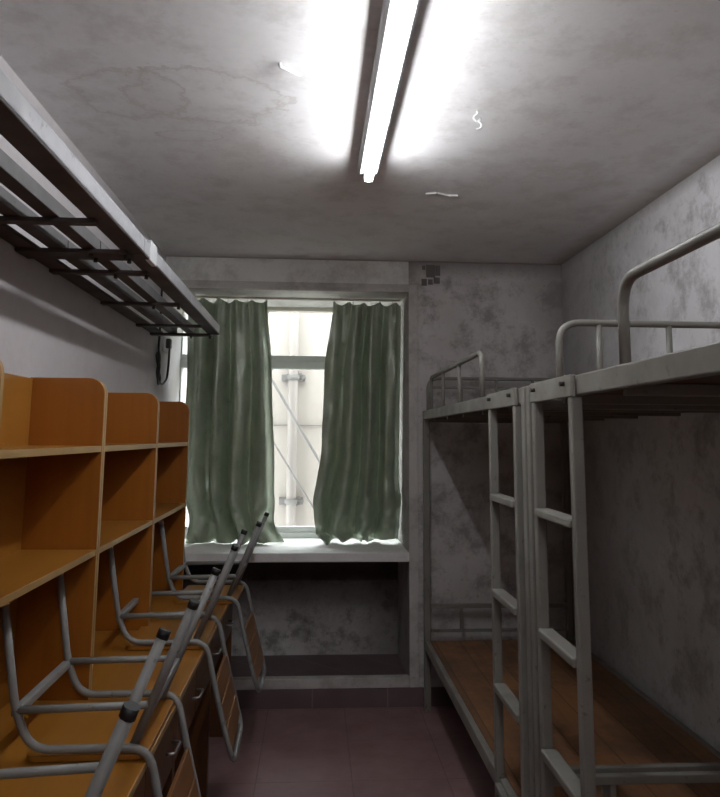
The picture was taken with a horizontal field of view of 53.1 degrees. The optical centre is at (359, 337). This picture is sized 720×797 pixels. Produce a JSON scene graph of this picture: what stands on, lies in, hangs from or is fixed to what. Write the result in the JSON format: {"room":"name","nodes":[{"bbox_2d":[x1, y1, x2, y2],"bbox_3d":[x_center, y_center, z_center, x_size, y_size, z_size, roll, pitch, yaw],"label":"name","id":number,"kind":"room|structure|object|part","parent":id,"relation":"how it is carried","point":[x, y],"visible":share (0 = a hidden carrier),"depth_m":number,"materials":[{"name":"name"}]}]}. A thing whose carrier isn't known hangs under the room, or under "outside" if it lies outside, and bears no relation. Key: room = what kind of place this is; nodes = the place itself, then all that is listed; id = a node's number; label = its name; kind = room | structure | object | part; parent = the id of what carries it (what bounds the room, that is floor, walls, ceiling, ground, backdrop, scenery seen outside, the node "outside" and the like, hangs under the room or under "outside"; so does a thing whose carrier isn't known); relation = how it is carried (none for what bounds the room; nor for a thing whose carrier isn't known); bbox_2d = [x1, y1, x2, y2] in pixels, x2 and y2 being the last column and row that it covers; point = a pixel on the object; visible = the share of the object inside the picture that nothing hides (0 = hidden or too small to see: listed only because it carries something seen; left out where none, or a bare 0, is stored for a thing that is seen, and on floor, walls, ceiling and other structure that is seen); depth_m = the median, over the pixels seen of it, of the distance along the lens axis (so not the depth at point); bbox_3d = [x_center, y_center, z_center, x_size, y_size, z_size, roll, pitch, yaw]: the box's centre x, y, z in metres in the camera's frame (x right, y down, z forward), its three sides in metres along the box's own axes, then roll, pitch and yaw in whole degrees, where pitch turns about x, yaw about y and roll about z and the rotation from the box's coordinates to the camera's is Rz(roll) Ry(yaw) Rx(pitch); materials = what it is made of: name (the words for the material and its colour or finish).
{"room":"dormitory room","nodes":[
{"label":"dormitory room","id":0,"kind":"room"},
{"bbox_2d":[0,55,187,402],"bbox_3d":[-1.153,0.490,1.933,0.150,2.700,6.600,1,-8,-4],"label":"wall","id":1,"kind":"structure","parent":0,"point":[50,326],"depth_m":2.75,"materials":[{"name":"white paint"}]},
{"bbox_2d":[0,68,143,259],"bbox_3d":[-0.835,-0.417,1.396,0.388,0.082,1.887,1,-8,-4],"label":"luggage rack","id":2,"kind":"object","parent":1,"relation":"attached to","point":[22,126],"visible":1,"depth_m":1.84,"materials":[{"name":"grey metal"}]},
{"bbox_3d":[-0.996,-0.411,1.385,0.065,0.012,1.872,1,-8,-4],"label":"wall rail","id":3,"kind":"part","parent":2,"relation":"part of","materials":[{"name":"brown metal"}]},
{"bbox_2d":[22,238,219,338],"bbox_3d":[-0.951,-0.169,3.255,0.392,0.094,1.885,1,-8,-4],"label":"luggage rack","id":4,"kind":"object","parent":1,"relation":"attached to","point":[152,265],"visible":0.82,"depth_m":2.92,"materials":[{"name":"grey metal"}]},
{"bbox_3d":[-1.114,-0.157,3.243,0.065,0.012,1.870,1,-8,-4],"label":"wall rail","id":5,"kind":"part","parent":4,"relation":"part of","materials":[{"name":"brown metal"}]},
{"bbox_3d":[-0.764,-0.177,3.268,0.010,0.048,1.870,1,-8,-4],"label":"rail","id":6,"kind":"part","parent":4,"relation":"part of","materials":[{"name":"grey metal"}]},
{"bbox_2d":[156,289,171,384],"bbox_3d":[-1.204,-0.037,4.441,0.040,0.673,0.357,1,-8,-4],"label":"power cord","id":7,"kind":"object","parent":1,"relation":"attached to","point":[167,343],"visible":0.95,"depth_m":4.39,"materials":[{"name":"black plastic"}]},
{"bbox_2d":[162,336,168,352],"bbox_3d":[-1.226,0.040,4.538,0.010,0.100,0.140,1,-8,-4],"label":"socket","id":8,"kind":"object","parent":7,"relation":"attached to","point":[165,345],"depth_m":4.52,"materials":[{"name":"white plastic"}]},
{"bbox_2d":[166,257,408,307],"bbox_3d":[-0.483,-0.346,4.998,1.538,0.200,0.850,1,-8,-4],"label":"lintel","id":9,"kind":"object","parent":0,"point":[185,268],"visible":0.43,"depth_m":4.60,"materials":[{"name":"paint"}]},
{"bbox_2d":[195,296,399,301],"bbox_3d":[-0.475,-0.261,4.822,1.495,0.015,0.020,1,-8,-4],"label":"track","id":10,"kind":"object","parent":9,"relation":"attached to","point":[197,297],"visible":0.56,"depth_m":4.82,"materials":[{"name":"white metal"}]},
{"bbox_2d":[186,298,283,544],"bbox_3d":[-0.819,0.539,4.745,0.664,1.601,0.252,1,-8,-4],"label":"curtain","id":11,"kind":"object","parent":10,"relation":"hanging from","point":[230,470],"visible":0.94,"depth_m":4.70,"materials":[{"name":"fabric"}]},
{"bbox_2d":[313,301,400,544],"bbox_3d":[-0.012,0.551,4.799,0.593,1.599,0.288,2,-8,-9],"label":"curtain","id":12,"kind":"object","parent":10,"relation":"hanging from","point":[357,495],"visible":1,"depth_m":4.75,"materials":[{"name":"fabric"}]},
{"bbox_2d":[183,562,397,655],"bbox_3d":[-0.517,1.862,4.996,1.538,0.825,0.250,1,-8,-4],"label":"wall","id":13,"kind":"structure","parent":0,"point":[300,608],"depth_m":4.89,"materials":[{"name":"paint"}]},
{"bbox_2d":[184,538,408,561],"bbox_3d":[-0.494,1.380,4.754,1.538,0.055,0.862,1,-8,-4],"label":"windowsill","id":14,"kind":"structure","parent":13,"relation":"on","point":[291,549],"depth_m":4.41,"materials":[{"name":"paint"}]},
{"bbox_2d":[207,706,494,796],"bbox_3d":[0.179,1.922,1.821,2.840,0.150,6.600,1,-8,-4],"label":"floor","id":15,"kind":"structure","parent":0,"point":[373,751],"depth_m":3.59,"materials":[{"name":"tile"}]},
{"bbox_2d":[0,360,180,796],"bbox_3d":[-0.807,0.959,1.909,0.550,1.770,0.825,1,-8,-4],"label":"desk","id":16,"kind":"object","parent":15,"relation":"on","point":[52,429],"visible":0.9,"depth_m":2.29,"materials":[{"name":"orange laminate"}]},
{"bbox_3d":[-0.930,0.530,1.552,0.247,1.020,0.018,1,-8,-4],"label":"panel","id":17,"kind":"part","parent":16,"relation":"part of","materials":[{"name":"orange laminate"}]},
{"bbox_3d":[-1.075,0.585,1.944,0.008,1.016,0.789,1,-8,-4],"label":"panel","id":18,"kind":"part","parent":16,"relation":"part of","materials":[{"name":"laminate"}]},
{"bbox_2d":[0,549,95,606],"bbox_3d":[-0.953,0.642,1.944,0.238,0.020,0.789,1,-8,-4],"label":"shelf","id":19,"kind":"object","parent":16,"relation":"attached to","point":[22,571],"depth_m":2.04,"materials":[{"name":"laminate"}]},
{"bbox_2d":[0,445,101,458],"bbox_3d":[-0.951,0.312,1.989,0.238,0.020,0.789,1,-8,-4],"label":"shelf","id":20,"kind":"object","parent":16,"relation":"attached to","point":[6,451],"depth_m":2.02,"materials":[{"name":"laminate"}]},
{"bbox_3d":[-0.981,0.639,2.350,0.247,1.020,0.018,1,-8,-4],"label":"panel","id":21,"kind":"part","parent":16,"relation":"part of","materials":[{"name":"orange laminate"}]},
{"bbox_2d":[0,567,220,796],"bbox_3d":[-0.693,1.127,2.042,0.528,0.845,0.491,1,-8,-4],"label":"chair","id":22,"kind":"object","parent":16,"relation":"on","point":[83,730],"visible":0.94,"depth_m":1.97,"materials":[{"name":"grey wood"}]},
{"bbox_3d":[-0.719,1.105,2.043,0.310,0.014,0.400,1,-8,-4],"label":"seat","id":23,"kind":"part","parent":22,"relation":"part of","materials":[{"name":"laminate"}]},
{"bbox_3d":[-0.515,0.885,1.878,0.180,0.378,0.024,-1,-8,13],"label":"leg","id":24,"kind":"part","parent":22,"relation":"part of","materials":[{"name":"grey paint"}]},
{"bbox_3d":[-0.544,0.941,2.287,0.180,0.378,0.024,3,-8,-21],"label":"leg","id":25,"kind":"part","parent":22,"relation":"part of","materials":[{"name":"grey paint"}]},
{"bbox_3d":[-0.753,1.182,1.683,0.400,0.177,0.390,1,-8,-4],"label":"drawer","id":26,"kind":"part","parent":16,"relation":"part of","materials":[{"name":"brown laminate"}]},
{"bbox_3d":[-0.777,1.235,2.072,0.400,0.177,0.390,1,-8,-4],"label":"drawer","id":27,"kind":"part","parent":16,"relation":"part of","materials":[{"name":"brown laminate"}]},
{"bbox_3d":[-0.852,1.530,2.236,0.519,0.727,0.018,1,-8,-4],"label":"leg panel","id":28,"kind":"part","parent":16,"relation":"part of","materials":[{"name":"brown laminate"}]},
{"bbox_3d":[-0.571,1.257,2.209,0.031,0.009,0.105,1,-8,-4],"label":"handle","id":29,"kind":"part","parent":16,"relation":"part of","materials":[{"name":"metal"}]},
{"bbox_2d":[90,379,214,796],"bbox_3d":[-0.860,1.071,2.729,0.550,1.770,0.828,1,-8,-4],"label":"desk","id":30,"kind":"object","parent":15,"relation":"on","point":[126,521],"visible":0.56,"depth_m":3.11,"materials":[{"name":"orange laminate"}]},
{"bbox_3d":[-0.982,0.642,2.370,0.247,1.020,0.018,1,-8,-4],"label":"panel","id":31,"kind":"part","parent":30,"relation":"part of","materials":[{"name":"orange laminate"}]},
{"bbox_2d":[99,520,152,552],"bbox_3d":[-1.005,0.754,2.763,0.238,0.020,0.792,1,-8,-4],"label":"shelf","id":32,"kind":"object","parent":30,"relation":"attached to","point":[113,532],"depth_m":2.84,"materials":[{"name":"laminate"}]},
{"bbox_3d":[-1.033,0.752,3.171,0.247,1.020,0.018,1,-8,-4],"label":"panel","id":33,"kind":"part","parent":30,"relation":"part of","materials":[{"name":"orange laminate"}]},
{"bbox_2d":[105,443,155,451],"bbox_3d":[-1.002,0.424,2.808,0.238,0.020,0.792,1,-8,-4],"label":"shelf","id":34,"kind":"object","parent":30,"relation":"attached to","point":[109,447],"depth_m":2.94,"materials":[{"name":"laminate"}]},
{"bbox_3d":[-0.853,1.532,2.256,0.519,0.727,0.018,1,-8,-4],"label":"leg panel","id":35,"kind":"part","parent":30,"relation":"part of","materials":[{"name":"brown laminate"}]},
{"bbox_2d":[107,529,247,761],"bbox_3d":[-0.754,1.259,3.006,0.528,0.845,0.491,1,-8,-4],"label":"chair","id":36,"kind":"object","parent":30,"relation":"on","point":[224,691],"visible":0.91,"depth_m":2.85,"materials":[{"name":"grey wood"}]},
{"bbox_3d":[-0.780,1.237,3.007,0.310,0.014,0.400,1,-8,-5],"label":"seat","id":37,"kind":"part","parent":36,"relation":"part of","materials":[{"name":"metal"}]},
{"bbox_3d":[-0.574,1.017,2.844,0.180,0.378,0.024,-1,-8,12],"label":"leg","id":38,"kind":"part","parent":36,"relation":"part of","materials":[{"name":"grey paint"}]},
{"bbox_3d":[-0.608,1.073,3.253,0.180,0.378,0.024,3,-8,-21],"label":"leg","id":39,"kind":"part","parent":36,"relation":"part of","materials":[{"name":"grey paint"}]},
{"bbox_3d":[-0.805,1.294,2.502,0.400,0.177,0.391,1,-8,-4],"label":"drawer","id":40,"kind":"part","parent":30,"relation":"part of","materials":[{"name":"brown laminate"}]},
{"bbox_3d":[-0.904,1.642,3.057,0.519,0.727,0.018,1,-8,-4],"label":"leg panel","id":41,"kind":"part","parent":30,"relation":"part of","materials":[{"name":"brown laminate"}]},
{"bbox_3d":[-0.600,1.320,2.673,0.031,0.009,0.105,1,-8,-4],"label":"handle","id":42,"kind":"part","parent":30,"relation":"part of","materials":[{"name":"metal"}]},
{"bbox_3d":[-0.830,1.347,2.892,0.400,0.177,0.391,1,-8,-4],"label":"drawer","id":43,"kind":"part","parent":30,"relation":"part of","materials":[{"name":"brown laminate"}]},
{"bbox_2d":[149,395,233,791],"bbox_3d":[-0.911,1.182,3.541,0.550,1.770,0.811,1,-8,-4],"label":"desk","id":44,"kind":"object","parent":15,"relation":"on","point":[173,417],"visible":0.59,"depth_m":3.94,"materials":[{"name":"orange laminate"}]},
{"bbox_3d":[-1.034,0.754,3.191,0.247,1.020,0.018,1,-8,-4],"label":"panel","id":45,"kind":"part","parent":44,"relation":"part of","materials":[{"name":"orange laminate"}]},
{"bbox_2d":[155,503,184,522],"bbox_3d":[-1.056,0.866,3.575,0.238,0.020,0.775,1,-8,-4],"label":"shelf","id":46,"kind":"object","parent":44,"relation":"attached to","point":[162,510],"depth_m":3.67,"materials":[{"name":"laminate"}]},
{"bbox_3d":[-1.084,0.862,3.975,0.247,1.020,0.018,1,-8,-4],"label":"panel","id":47,"kind":"part","parent":44,"relation":"part of","materials":[{"name":"orange laminate"}]},
{"bbox_2d":[158,442,187,447],"bbox_3d":[-1.054,0.536,3.620,0.238,0.020,0.775,1,-8,-4],"label":"shelf","id":48,"kind":"object","parent":44,"relation":"attached to","point":[160,444],"depth_m":3.71,"materials":[{"name":"laminate"}]},
{"bbox_3d":[-0.905,1.645,3.077,0.519,0.727,0.018,1,-8,-4],"label":"leg panel","id":49,"kind":"part","parent":44,"relation":"part of","materials":[{"name":"brown laminate"}]},
{"bbox_2d":[159,512,268,692],"bbox_3d":[-0.758,1.365,3.775,0.528,0.845,0.491,1,-8,-3],"label":"chair","id":50,"kind":"object","parent":44,"relation":"on","point":[230,594],"visible":0.91,"depth_m":3.63,"materials":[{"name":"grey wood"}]},
{"bbox_3d":[-0.783,1.343,3.777,0.310,0.014,0.400,1,-8,-3],"label":"seat","id":51,"kind":"part","parent":50,"relation":"part of","materials":[{"name":"metal"}]},
{"bbox_3d":[-0.585,1.122,3.607,0.180,0.378,0.024,-2,-8,14],"label":"leg","id":52,"kind":"part","parent":50,"relation":"part of","materials":[{"name":"grey paint"}]},
{"bbox_3d":[-0.604,1.178,4.017,0.180,0.378,0.024,3,-8,-19],"label":"leg","id":53,"kind":"part","parent":50,"relation":"part of","materials":[{"name":"grey paint"}]},
{"bbox_3d":[-0.634,1.393,3.207,0.031,0.009,0.105,1,-8,-4],"label":"handle","id":54,"kind":"part","parent":44,"relation":"part of","materials":[{"name":"metal"}]},
{"bbox_3d":[-0.857,1.406,3.318,0.400,0.177,0.382,1,-8,-4],"label":"drawer","id":55,"kind":"part","parent":44,"relation":"part of","materials":[{"name":"brown laminate"}]},
{"bbox_3d":[-0.955,1.752,3.861,0.519,0.727,0.018,1,-8,-4],"label":"leg panel","id":56,"kind":"part","parent":44,"relation":"part of","materials":[{"name":"brown laminate"}]},
{"bbox_3d":[-0.881,1.458,3.700,0.400,0.177,0.382,1,-8,-4],"label":"drawer","id":57,"kind":"part","parent":44,"relation":"part of","materials":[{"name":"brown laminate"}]},
{"bbox_2d":[423,350,719,796],"bbox_3d":[0.886,1.069,3.299,0.924,1.953,2.178,1,-8,-4],"label":"bunk bed","id":58,"kind":"object","parent":15,"relation":"on","point":[489,683],"visible":0.8,"depth_m":2.91,"materials":[{"name":"beige paint"}]},
{"bbox_3d":[0.400,1.312,4.317,0.038,1.743,0.038,1,-8,-4],"label":"post","id":59,"kind":"part","parent":58,"relation":"part of","materials":[{"name":"grey metal"}]},
{"bbox_3d":[0.459,0.233,3.590,0.023,0.200,1.318,1,-8,-4],"label":"guard rail","id":60,"kind":"part","parent":58,"relation":"part of","materials":[{"name":"grey metal"}]},
{"bbox_3d":[0.461,1.662,3.191,0.028,0.053,2.102,1,-8,-4],"label":"rail","id":61,"kind":"part","parent":58,"relation":"part of","materials":[{"name":"grey metal"}]},
{"bbox_3d":[0.470,0.330,3.374,0.028,0.052,2.102,1,-8,-4],"label":"rail","id":62,"kind":"part","parent":58,"relation":"part of","materials":[{"name":"grey metal"}]},
{"bbox_3d":[0.844,0.311,4.461,0.850,0.016,0.017,1,-8,-4],"label":"head rail","id":63,"kind":"part","parent":58,"relation":"part of","materials":[{"name":"grey metal"}]},
{"bbox_3d":[0.844,0.358,4.454,0.872,0.231,0.022,1,-8,-4],"label":"head rail","id":64,"kind":"part","parent":58,"relation":"part of","materials":[{"name":"grey metal"}]},
{"bbox_3d":[0.836,0.511,4.453,0.824,0.028,0.024,1,-8,-4],"label":"rail","id":65,"kind":"part","parent":58,"relation":"part of","materials":[{"name":"grey metal"}]},
{"bbox_3d":[0.829,1.599,4.303,0.824,0.025,0.024,1,-8,-4],"label":"rail","id":66,"kind":"part","parent":58,"relation":"part of","materials":[{"name":"grey metal"}]},
{"bbox_3d":[0.828,1.738,4.284,0.824,0.015,0.024,1,-8,-4],"label":"rail","id":67,"kind":"part","parent":58,"relation":"part of","materials":[{"name":"grey metal"}]},
{"bbox_3d":[0.535,1.022,2.201,0.038,1.743,0.038,1,-8,-4],"label":"post","id":68,"kind":"part","parent":58,"relation":"part of","materials":[{"name":"grey metal"}]},
{"bbox_3d":[1.261,1.325,4.370,0.038,1.743,0.038,1,-8,-4],"label":"post","id":69,"kind":"part","parent":58,"relation":"part of","materials":[{"name":"grey metal"}]},
{"bbox_3d":[0.970,0.221,2.337,0.824,0.028,0.024,1,-8,-4],"label":"rail","id":70,"kind":"part","parent":58,"relation":"part of","materials":[{"name":"grey metal"}]},
{"bbox_3d":[0.963,1.309,2.188,0.824,0.025,0.024,1,-8,-4],"label":"rail","id":71,"kind":"part","parent":58,"relation":"part of","materials":[{"name":"grey metal"}]},
{"bbox_3d":[1.329,1.675,3.244,0.028,0.053,2.102,1,-8,-4],"label":"rail","id":72,"kind":"part","parent":58,"relation":"part of","materials":[{"name":"grey metal"}]},
{"bbox_2d":[526,222,719,796],"bbox_3d":[1.024,0.772,1.135,0.924,1.953,2.166,1,-8,-4],"label":"bunk bed","id":73,"kind":"object","parent":15,"relation":"on","point":[687,379],"visible":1,"depth_m":1.88,"materials":[{"name":"beige paint"}]},
{"bbox_3d":[0.538,1.014,2.147,0.038,1.743,0.038,1,-8,-4],"label":"post","id":74,"kind":"part","parent":73,"relation":"part of","materials":[{"name":"grey metal"}]},
{"bbox_3d":[0.974,0.214,2.284,0.824,0.028,0.024,1,-8,-4],"label":"rail","id":75,"kind":"part","parent":73,"relation":"part of","materials":[{"name":"grey metal"}]},
{"bbox_3d":[0.608,0.033,1.210,0.028,0.052,2.090,1,-8,-4],"label":"rail","id":76,"kind":"part","parent":73,"relation":"part of","materials":[{"name":"grey metal"}]},
{"bbox_3d":[0.966,1.302,2.134,0.824,0.025,0.024,1,-8,-4],"label":"rail","id":77,"kind":"part","parent":73,"relation":"part of","materials":[{"name":"grey metal"}]},
{"bbox_3d":[1.015,0.061,2.281,0.804,0.231,0.022,1,-8,-4],"label":"head rail","id":78,"kind":"part","parent":73,"relation":"part of","materials":[{"name":"grey metal"}]},
{"bbox_3d":[0.627,-0.133,0.937,0.025,0.202,1.363,1,-8,-4],"label":"guard rail","id":79,"kind":"part","parent":73,"relation":"part of","materials":[{"name":"grey metal"}]},
{"bbox_2d":[0,0,719,264],"bbox_3d":[0.199,-0.901,2.209,2.840,0.150,6.600,1,-8,-4],"label":"ceiling","id":80,"kind":"structure","parent":0,"point":[590,112],"depth_m":2.52,"materials":[{"name":"paint"}]},
{"bbox_2d":[278,62,300,76],"bbox_3d":[-0.214,-0.817,2.193,0.071,0.028,0.011,4,-9,-26],"label":"flake","id":81,"kind":"object","parent":80,"relation":"attached to","point":[281,67],"visible":1,"depth_m":2.19,"materials":[{"name":"white paint"}]},
{"bbox_2d":[358,0,419,183],"bbox_3d":[0.076,-0.768,2.264,0.086,0.101,1.360,1,-8,-4],"label":"light","id":82,"kind":"object","parent":80,"relation":"attached to","point":[398,17],"visible":1,"depth_m":2.12,"materials":[{"name":"white"}]},
{"bbox_2d":[426,192,457,197],"bbox_3d":[0.381,-0.665,3.340,0.157,0.008,0.043,2,-8,-13],"label":"flake","id":83,"kind":"object","parent":80,"relation":"attached to","point":[430,193],"visible":1,"depth_m":3.33,"materials":[{"name":"white paint"}]},
{"bbox_2d":[473,110,481,129],"bbox_3d":[0.406,-0.750,2.485,0.033,0.070,0.007,1,-8,-4],"label":"flake","id":84,"kind":"object","parent":80,"relation":"attached to","point":[476,114],"visible":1,"depth_m":2.48,"materials":[{"name":"white paint"}]},
{"bbox_2d":[397,262,565,686],"bbox_3d":[0.776,0.912,4.905,1.002,2.700,0.850,1,-8,-4],"label":"wall","id":85,"kind":"structure","parent":0,"point":[512,314],"depth_m":4.53,"materials":[{"name":"paint"}]},
{"bbox_2d":[179,307,332,537],"bbox_3d":[-0.503,0.584,5.096,1.538,1.615,0.080,1,-8,-4],"label":"window","id":86,"kind":"structure","parent":85,"relation":"in","point":[278,362],"depth_m":5.12,"materials":[{"name":"grey metal"}]},
{"bbox_2d":[181,280,408,292],"bbox_3d":[-0.456,-0.329,4.556,1.538,0.054,0.022,1,-8,-4],"label":"trim","id":87,"kind":"structure","parent":85,"relation":"attached to","point":[190,284],"depth_m":4.55,"materials":[{"name":"paint"}]},
{"bbox_2d":[231,654,404,676],"bbox_3d":[-0.492,2.151,4.528,1.538,0.125,0.600,1,-8,-4],"label":"trim","id":88,"kind":"structure","parent":85,"relation":"attached to","point":[351,664],"depth_m":4.62,"materials":[{"name":"tile"}]},
{"bbox_2d":[233,674,409,689],"bbox_3d":[-0.474,2.040,4.261,1.538,0.057,0.062,1,-8,-4],"label":"trim","id":89,"kind":"structure","parent":85,"relation":"attached to","point":[332,681],"depth_m":4.25,"materials":[{"name":"paint"}]},
{"bbox_2d":[236,687,453,709],"bbox_3d":[0.027,2.126,4.255,2.540,0.107,0.012,1,-8,-4],"label":"baseboard","id":90,"kind":"structure","parent":85,"relation":"attached to","point":[406,696],"depth_m":4.24,"materials":[{"name":"paint"}]},
{"bbox_2d":[409,285,418,687],"bbox_3d":[0.331,0.870,4.447,0.055,2.437,0.012,1,-8,-4],"label":"trim","id":91,"kind":"structure","parent":85,"relation":"attached to","point":[413,353],"depth_m":4.43,"materials":[{"name":"paint"}]},
{"bbox_2d":[421,265,439,285],"bbox_3d":[0.456,-0.403,4.633,0.121,0.137,0.005,1,-8,-4],"label":"patch","id":92,"kind":"object","parent":85,"relation":"attached to","point":[431,270],"depth_m":4.63,"materials":[{"name":"grey paint"}]},
{"bbox_2d":[561,155,719,751],"bbox_3d":[1.532,0.531,2.098,0.150,2.700,6.600,1,-8,-4],"label":"wall","id":93,"kind":"structure","parent":0,"point":[652,483],"depth_m":3.34,"materials":[{"name":"white paint"}]},
{"bbox_3d":[-0.756,0.847,1.098,0.549,1.770,0.813,1,-8,-4],"label":"desk","id":94,"kind":"object","parent":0,"visible":0},
{"bbox_2d":[0,627,170,796],"bbox_3d":[-0.641,1.023,1.286,0.528,0.845,0.491,2,-8,-8],"label":"chair","id":95,"kind":"object","parent":94,"relation":"on","point":[102,770],"visible":1,"depth_m":1.49,"materials":[{"name":"metal"}]},
{"bbox_3d":[-0.448,0.783,1.137,0.180,0.378,0.024,-1,-8,8],"label":"leg","id":96,"kind":"part","parent":95,"relation":"part of","materials":[{"name":"grey paint"}]},
{"bbox_3d":[-0.510,0.838,1.542,0.180,0.378,0.024,4,-9,-25],"label":"leg","id":97,"kind":"part","parent":95,"relation":"part of","materials":[{"name":"grey paint"}]},
{"label":"outside","id":98,"kind":"structure","parent":0,"visible":0},
{"bbox_2d":[185,312,331,525],"bbox_3d":[-0.428,2.516,6.353,14.000,5.900,0.300,1,-8,-4],"label":"wall","id":99,"kind":"structure","parent":98,"point":[314,328],"depth_m":6.45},
{"bbox_2d":[279,313,305,525],"bbox_3d":[-0.606,2.494,6.129,0.220,5.880,0.123,1,-8,-4],"label":"drainpipe","id":100,"kind":"object","parent":99,"relation":"attached to","point":[290,501],"visible":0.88,"depth_m":6.33,"materials":[{"name":"white plastic"}]},
{"bbox_2d":[274,442,312,507],"bbox_3d":[-0.501,1.188,6.237,2.013,3.109,0.016,1,-8,-4],"label":"cable","id":101,"kind":"object","parent":100,"relation":"attached to","point":[275,445],"visible":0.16,"depth_m":6.23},
{"bbox_2d":[272,378,319,463],"bbox_3d":[-0.497,0.779,6.274,2.019,3.292,0.022,1,-8,-4],"label":"cable","id":102,"kind":"object","parent":99,"relation":"attached to","point":[273,382],"visible":0.22,"depth_m":6.27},
{"bbox_2d":[273,424,321,425],"bbox_3d":[-0.406,0.770,6.430,12.000,0.030,0.010,1,-8,-4],"label":"cable","id":103,"kind":"object","parent":99,"relation":"attached to","point":[273,424],"visible":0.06,"depth_m":6.42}
]}

